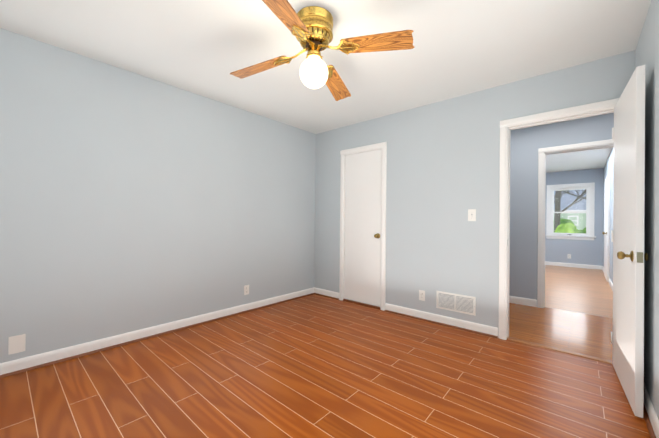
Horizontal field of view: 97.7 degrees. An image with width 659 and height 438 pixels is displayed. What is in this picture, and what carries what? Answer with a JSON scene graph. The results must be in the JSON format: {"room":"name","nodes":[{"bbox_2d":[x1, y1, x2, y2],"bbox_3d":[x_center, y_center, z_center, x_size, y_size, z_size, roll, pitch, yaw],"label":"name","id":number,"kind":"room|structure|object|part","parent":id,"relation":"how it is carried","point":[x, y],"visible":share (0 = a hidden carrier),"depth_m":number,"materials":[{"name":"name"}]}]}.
{"room":"bedroom","nodes":[
{"label":"bedroom","id":0,"kind":"room"},
{"bbox_2d":[0,28,315,362],"bbox_3d":[-1.518,-0.108,3.023,0.120,2.450,4.050,0,0,41],"label":"wall","id":1,"kind":"structure","parent":0,"point":[130,201],"depth_m":2.60,"materials":[{"name":"blue paint"}]},
{"bbox_2d":[8,334,25,354],"bbox_3d":[-2.259,0.901,2.080,0.006,0.127,0.084,0,0,41],"label":"electrical outlet plate","id":2,"kind":"object","parent":1,"relation":"attached to","point":[17,344],"visible":1,"depth_m":2.08,"materials":[{"name":"white plastic"}]},
{"bbox_2d":[0,287,313,378],"bbox_3d":[-1.472,1.069,2.969,0.031,0.096,3.810,0,0,41],"label":"baseboard","id":3,"kind":"structure","parent":1,"relation":"attached to","point":[32,361],"depth_m":2.59,"materials":[{"name":"white paint"}]},
{"bbox_2d":[244,285,248,294],"bbox_3d":[-1.012,0.858,3.514,0.007,0.116,0.072,0,0,41],"label":"outlet","id":4,"kind":"object","parent":1,"relation":"attached to","point":[246,289],"visible":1,"depth_m":3.51,"materials":[{"name":"white plastic"}]},
{"bbox_2d":[0,265,650,437],"bbox_3d":[2.187,1.205,4.001,4.600,0.100,10.570,0,0,41],"label":"floor","id":5,"kind":"structure","parent":0,"point":[314,366],"depth_m":2.01,"materials":[{"name":"laminate"}]},
{"bbox_2d":[0,0,650,172],"bbox_3d":[2.210,-1.355,4.011,4.600,0.120,10.570,0,0,41],"label":"ceiling","id":6,"kind":"structure","parent":0,"point":[205,48],"depth_m":2.17,"materials":[{"name":"paint"}]},
{"bbox_2d":[230,0,414,100],"bbox_3d":[-0.098,-1.099,1.895,0.985,0.449,0.996,1,0,-24],"label":"ceiling fan","id":7,"kind":"object","parent":6,"relation":"attached to","point":[310,28],"visible":1,"depth_m":1.81,"materials":[{"name":"brown wood"}]},
{"bbox_3d":[-0.490,-1.083,2.047,0.447,0.006,0.140,-6,9,20],"label":"blade","id":8,"kind":"part","parent":7,"relation":"part of","materials":[{"name":"brown wood"}]},
{"label":"blade","id":9,"kind":"part","parent":7,"relation":"part of","materials":[{"name":"brown wood"}]},
{"bbox_3d":[-0.103,-0.973,1.903,0.190,0.199,0.190,0,0,41],"label":"light globe","id":10,"kind":"part","parent":7,"relation":"part of"},
{"bbox_3d":[0.046,-1.077,2.290,0.140,0.006,0.447,-12,-11,19],"label":"blade","id":11,"kind":"part","parent":7,"relation":"part of","materials":[{"name":"brown wood"}]},
{"bbox_3d":[0.285,-1.077,1.755,0.447,0.006,0.140,7,-10,21],"label":"blade","id":12,"kind":"part","parent":7,"relation":"part of","materials":[{"name":"brown wood"}]},
{"bbox_2d":[314,53,623,327],"bbox_3d":[1.071,-0.083,3.376,3.325,2.450,0.120,0,0,41],"label":"wall","id":13,"kind":"structure","parent":0,"point":[443,166],"depth_m":3.14,"materials":[{"name":"blue paint"}]},
{"bbox_2d":[314,287,338,299],"bbox_3d":[-0.056,1.087,4.242,0.497,0.096,0.031,0,0,41],"label":"baseboard","id":14,"kind":"structure","parent":13,"relation":"attached to","point":[327,292],"depth_m":4.23,"materials":[{"name":"white paint"}]},
{"bbox_2d":[339,155,344,300],"bbox_3d":[0.174,0.111,4.062,0.068,2.050,0.018,0,0,41],"label":"trim","id":15,"kind":"structure","parent":13,"relation":"attached to","point":[341,276],"depth_m":4.05,"materials":[{"name":"white paint"}]},
{"bbox_2d":[343,299,379,308],"bbox_3d":[0.460,1.127,3.890,0.610,0.022,0.125,0,0,41],"label":"sill","id":16,"kind":"structure","parent":13,"relation":"attached to","point":[364,304],"depth_m":3.84,"materials":[{"name":"brown wood"}]},
{"bbox_2d":[343,148,381,298],"bbox_3d":[0.464,0.106,3.902,0.630,2.065,0.120,0,0,41],"label":"door frame","id":17,"kind":"structure","parent":13,"relation":"attached to","point":[344,229],"depth_m":4.06,"materials":[{"name":"white paint"}]},
{"bbox_2d":[344,149,381,306],"bbox_3d":[0.434,0.105,3.852,0.604,2.018,0.100,0,0,41],"label":"closet door","id":18,"kind":"structure","parent":13,"relation":"in","point":[362,264],"depth_m":3.85,"materials":[{"name":"white paint"}]},
{"bbox_2d":[340,142,386,154],"bbox_3d":[0.436,-0.946,3.847,0.736,0.068,0.018,0,0,41],"label":"trim","id":19,"kind":"structure","parent":13,"relation":"attached to","point":[364,148],"depth_m":3.82,"materials":[{"name":"white paint"}]},
{"bbox_2d":[380,147,386,310],"bbox_3d":[0.678,0.114,3.624,0.068,2.050,0.018,0,0,41],"label":"trim","id":20,"kind":"structure","parent":13,"relation":"attached to","point":[383,228],"depth_m":3.61,"materials":[{"name":"white paint"}]},
{"bbox_2d":[419,290,424,300],"bbox_3d":[1.058,0.868,3.292,0.072,0.116,0.007,0,0,41],"label":"outlet","id":21,"kind":"object","parent":13,"relation":"attached to","point":[422,295],"visible":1,"depth_m":3.29,"materials":[{"name":"white plastic"}]},
{"bbox_2d":[385,303,497,337],"bbox_3d":[1.160,1.094,3.185,1.234,0.096,0.031,0,0,41],"label":"baseboard","id":22,"kind":"structure","parent":13,"relation":"attached to","point":[482,328],"depth_m":3.11,"materials":[{"name":"white paint"}]},
{"bbox_2d":[436,291,475,315],"bbox_3d":[1.333,0.880,3.052,0.399,0.190,0.009,0,0,41],"label":"air vent","id":23,"kind":"object","parent":13,"relation":"in","point":[460,303],"visible":1,"depth_m":3.04,"materials":[{"name":"white plastic"}]},
{"bbox_2d":[468,209,475,220],"bbox_3d":[1.457,-0.046,2.948,0.076,0.122,0.019,0,0,41],"label":"switch plate","id":24,"kind":"object","parent":13,"relation":"attached to","point":[471,214],"visible":1,"depth_m":2.95,"materials":[{"name":"white plastic"}]},
{"bbox_2d":[509,130,510,284],"bbox_3d":[1.759,0.129,2.867,0.068,2.035,0.018,0,0,41],"label":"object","id":25,"kind":"object","parent":13,"relation":"attached to","point":[509,251],"visible":0.14,"depth_m":2.84,"materials":[{"name":"white paint"}]},
{"bbox_2d":[498,98,618,339],"bbox_3d":[2.017,0.096,2.540,0.886,2.103,0.138,0,0,41],"label":"door frame","id":26,"kind":"structure","parent":13,"relation":"attached to","point":[503,226],"depth_m":2.75,"materials":[{"name":"white paint"}]},
{"bbox_2d":[507,337,611,363],"bbox_3d":[2.005,1.143,2.534,0.760,0.010,0.075,0,0,41],"label":"trim","id":27,"kind":"structure","parent":13,"relation":"attached to","point":[563,351],"depth_m":2.50,"materials":[{"name":"brown wood"}]},
{"bbox_2d":[510,110,613,129],"bbox_3d":[2.030,-0.877,2.549,0.738,0.011,0.035,0,0,41],"label":"door frame","id":28,"kind":"object","parent":13,"relation":"attached to","point":[572,118],"visible":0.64,"depth_m":2.52,"materials":[{"name":"white paint"}]},
{"bbox_2d":[509,113,613,299],"bbox_3d":[2.428,-0.067,4.197,2.695,2.450,0.120,0,0,41],"label":"wall","id":29,"kind":"structure","parent":0,"point":[525,144],"depth_m":3.88,"materials":[{"name":"paint"}]},
{"bbox_2d":[509,296,536,306],"bbox_3d":[2.091,1.107,4.388,1.747,0.096,0.014,0,0,41],"label":"baseboard","id":30,"kind":"structure","parent":29,"relation":"attached to","point":[523,301],"depth_m":3.91,"materials":[{"name":"white paint"}]},
{"bbox_2d":[537,139,613,307],"bbox_3d":[3.135,0.110,3.568,0.886,2.103,0.138,0,0,41],"label":"door frame","id":31,"kind":"structure","parent":29,"relation":"attached to","point":[541,189],"depth_m":3.78,"materials":[{"name":"white paint"}]},
{"bbox_2d":[546,146,613,154],"bbox_3d":[3.155,-0.862,3.584,0.738,0.011,0.035,0,0,41],"label":"door frame","id":32,"kind":"object","parent":29,"relation":"attached to","point":[580,150],"visible":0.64,"depth_m":3.58,"materials":[{"name":"white paint"}]},
{"bbox_2d":[545,168,603,265],"bbox_3d":[5.989,-0.022,7.528,1.900,2.450,0.120,0,0,41],"label":"wall","id":33,"kind":"structure","parent":0,"point":[596,243],"depth_m":7.19,"materials":[{"name":"paint"}]},
{"bbox_2d":[546,182,594,239],"bbox_3d":[6.154,-0.204,7.375,0.940,1.415,0.138,0,0,41],"label":"window","id":34,"kind":"structure","parent":33,"relation":"in","point":[586,233],"depth_m":7.31,"materials":[{"name":"white paint"}]},
{"bbox_3d":[6.109,0.468,7.328,0.940,0.070,0.015,0,0,41],"label":"window trim apron","id":35,"kind":"part","parent":34,"relation":"part of","materials":[{"name":"white wood"}]},
{"bbox_3d":[6.145,0.083,7.366,0.646,0.522,0.003,0,0,41],"label":"glass","id":36,"kind":"part","parent":34,"relation":"part of","materials":[{"name":"clear glass"}]},
{"bbox_3d":[6.173,-0.490,7.394,0.730,0.632,0.032,0,0,41],"label":"window sash","id":37,"kind":"part","parent":34,"relation":"part of","materials":[{"name":"white wood"}]},
{"bbox_3d":[6.166,-0.816,7.384,0.770,0.020,0.120,0,0,41],"label":"top window jamb","id":38,"kind":"part","parent":34,"relation":"part of","materials":[{"name":"white wood"}]},
{"bbox_3d":[6.121,-0.870,7.332,0.770,0.085,0.018,0,0,41],"label":"window trim casing","id":39,"kind":"part","parent":34,"relation":"part of","materials":[{"name":"white wood"}]},
{"bbox_2d":[545,235,595,237],"bbox_3d":[6.118,0.418,7.338,1.000,0.030,0.110,0,0,41],"label":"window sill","id":40,"kind":"structure","parent":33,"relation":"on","point":[571,236],"depth_m":7.31,"materials":[{"name":"white paint"}]},
{"bbox_2d":[545,261,601,269],"bbox_3d":[5.934,1.154,7.473,1.700,0.096,0.014,0,0,41],"label":"baseboard","id":41,"kind":"structure","parent":33,"relation":"attached to","point":[574,265],"depth_m":7.26,"materials":[{"name":"white paint"}]},
{"bbox_2d":[603,148,613,282],"bbox_3d":[5.077,-0.040,5.108,0.100,2.450,4.730,0,0,41],"label":"wall","id":42,"kind":"structure","parent":0,"point":[609,167],"depth_m":5.28,"materials":[{"name":"paint"}]},
{"bbox_2d":[602,175,609,281],"bbox_3d":[5.508,0.171,5.758,0.098,2.018,0.880,0,0,41],"label":"door","id":43,"kind":"structure","parent":42,"relation":"in","point":[606,232],"depth_m":5.44,"materials":[{"name":"white paint"}]},
{"bbox_2d":[609,278,612,290],"bbox_3d":[4.351,1.128,4.367,0.014,0.096,2.680,0,0,41],"label":"baseboard","id":44,"kind":"structure","parent":42,"relation":"attached to","point":[610,283],"depth_m":5.06,"materials":[{"name":"white paint"}]},
{"bbox_2d":[624,50,634,88],"bbox_3d":[2.349,-0.075,2.265,0.061,2.450,0.120,0,0,41],"label":"wall","id":45,"kind":"structure","parent":0,"point":[629,63],"depth_m":2.23,"materials":[{"name":"blue paint"}]},
{"bbox_2d":[612,65,644,417],"bbox_3d":[1.987,0.126,1.970,0.100,2.016,0.757,0,0,38],"label":"bedroom door","id":46,"kind":"structure","parent":45,"relation":"in","point":[628,233],"depth_m":1.77,"materials":[{"name":"white paint"}]},
{"bbox_3d":[1.788,0.218,1.743,0.066,0.067,0.067,0,0,38],"label":"inside bedroom door knob","id":47,"kind":"part","parent":46,"relation":"part of","materials":[{"name":"gold metal"}]},
{"bbox_2d":[637,252,642,262],"bbox_3d":[1.779,0.217,1.648,0.025,0.060,0.007,0,0,37],"label":"latch plate","id":48,"kind":"object","parent":46,"relation":"attached to","point":[639,257],"depth_m":1.65,"materials":[{"name":"gold metal"}]},
{"bbox_2d":[635,0,658,418],"bbox_3d":[1.128,-0.092,0.723,0.120,2.450,4.050,0,0,41],"label":"wall","id":49,"kind":"structure","parent":0,"point":[647,52],"depth_m":1.68,"materials":[{"name":"blue paint"}]},
{"bbox_2d":[643,384,658,437],"bbox_3d":[1.061,1.085,0.768,0.031,0.096,3.810,0,0,41],"label":"baseboard","id":50,"kind":"structure","parent":49,"relation":"attached to","point":[652,414],"depth_m":1.59,"materials":[{"name":"white paint"}]},
{"bbox_3d":[1.728,0.121,2.803,0.020,2.050,0.120,0,0,41],"label":"door frame","id":51,"kind":"structure","parent":0,"visible":0},
{"bbox_2d":[507,128,509,336],"bbox_3d":[1.738,0.131,2.791,0.011,2.030,0.035,0,0,41],"label":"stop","id":52,"kind":"object","parent":51,"relation":"attached to","point":[508,232],"visible":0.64,"depth_m":2.78,"materials":[{"name":"white paint"}]},
{"bbox_3d":[2.847,0.135,3.831,0.020,2.050,0.120,0,0,41],"label":"door frame","id":53,"kind":"structure","parent":0,"visible":0},
{"bbox_2d":[544,154,545,306],"bbox_3d":[2.863,0.145,3.826,0.011,2.030,0.035,0,0,41],"label":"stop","id":54,"kind":"object","parent":53,"relation":"attached to","point":[544,226],"visible":0.79,"depth_m":3.81,"materials":[{"name":"white paint"}]},
{"label":"outside","id":55,"kind":"structure","parent":0,"visible":0},
{"bbox_3d":[16.218,2.438,18.781,22.000,0.200,30.330,0,0,41],"label":"lawn","id":56,"kind":"structure","parent":55,"visible":0},
{"bbox_2d":[554,190,585,232],"bbox_3d":[11.536,-3.225,13.753,8.643,11.023,8.653,0,0,41],"label":"tree","id":57,"kind":"object","parent":56,"relation":"on","point":[567,226],"depth_m":12.48,"materials":[{"name":"green plant"}]},
{"bbox_2d":[554,189,585,229],"bbox_3d":[18.436,-1.240,19.401,11.700,7.200,6.550,0,0,41],"label":"house","id":58,"kind":"structure","parent":56,"relation":"on","point":[565,203],"depth_m":18.27,"materials":[{"name":"white"}]}
]}

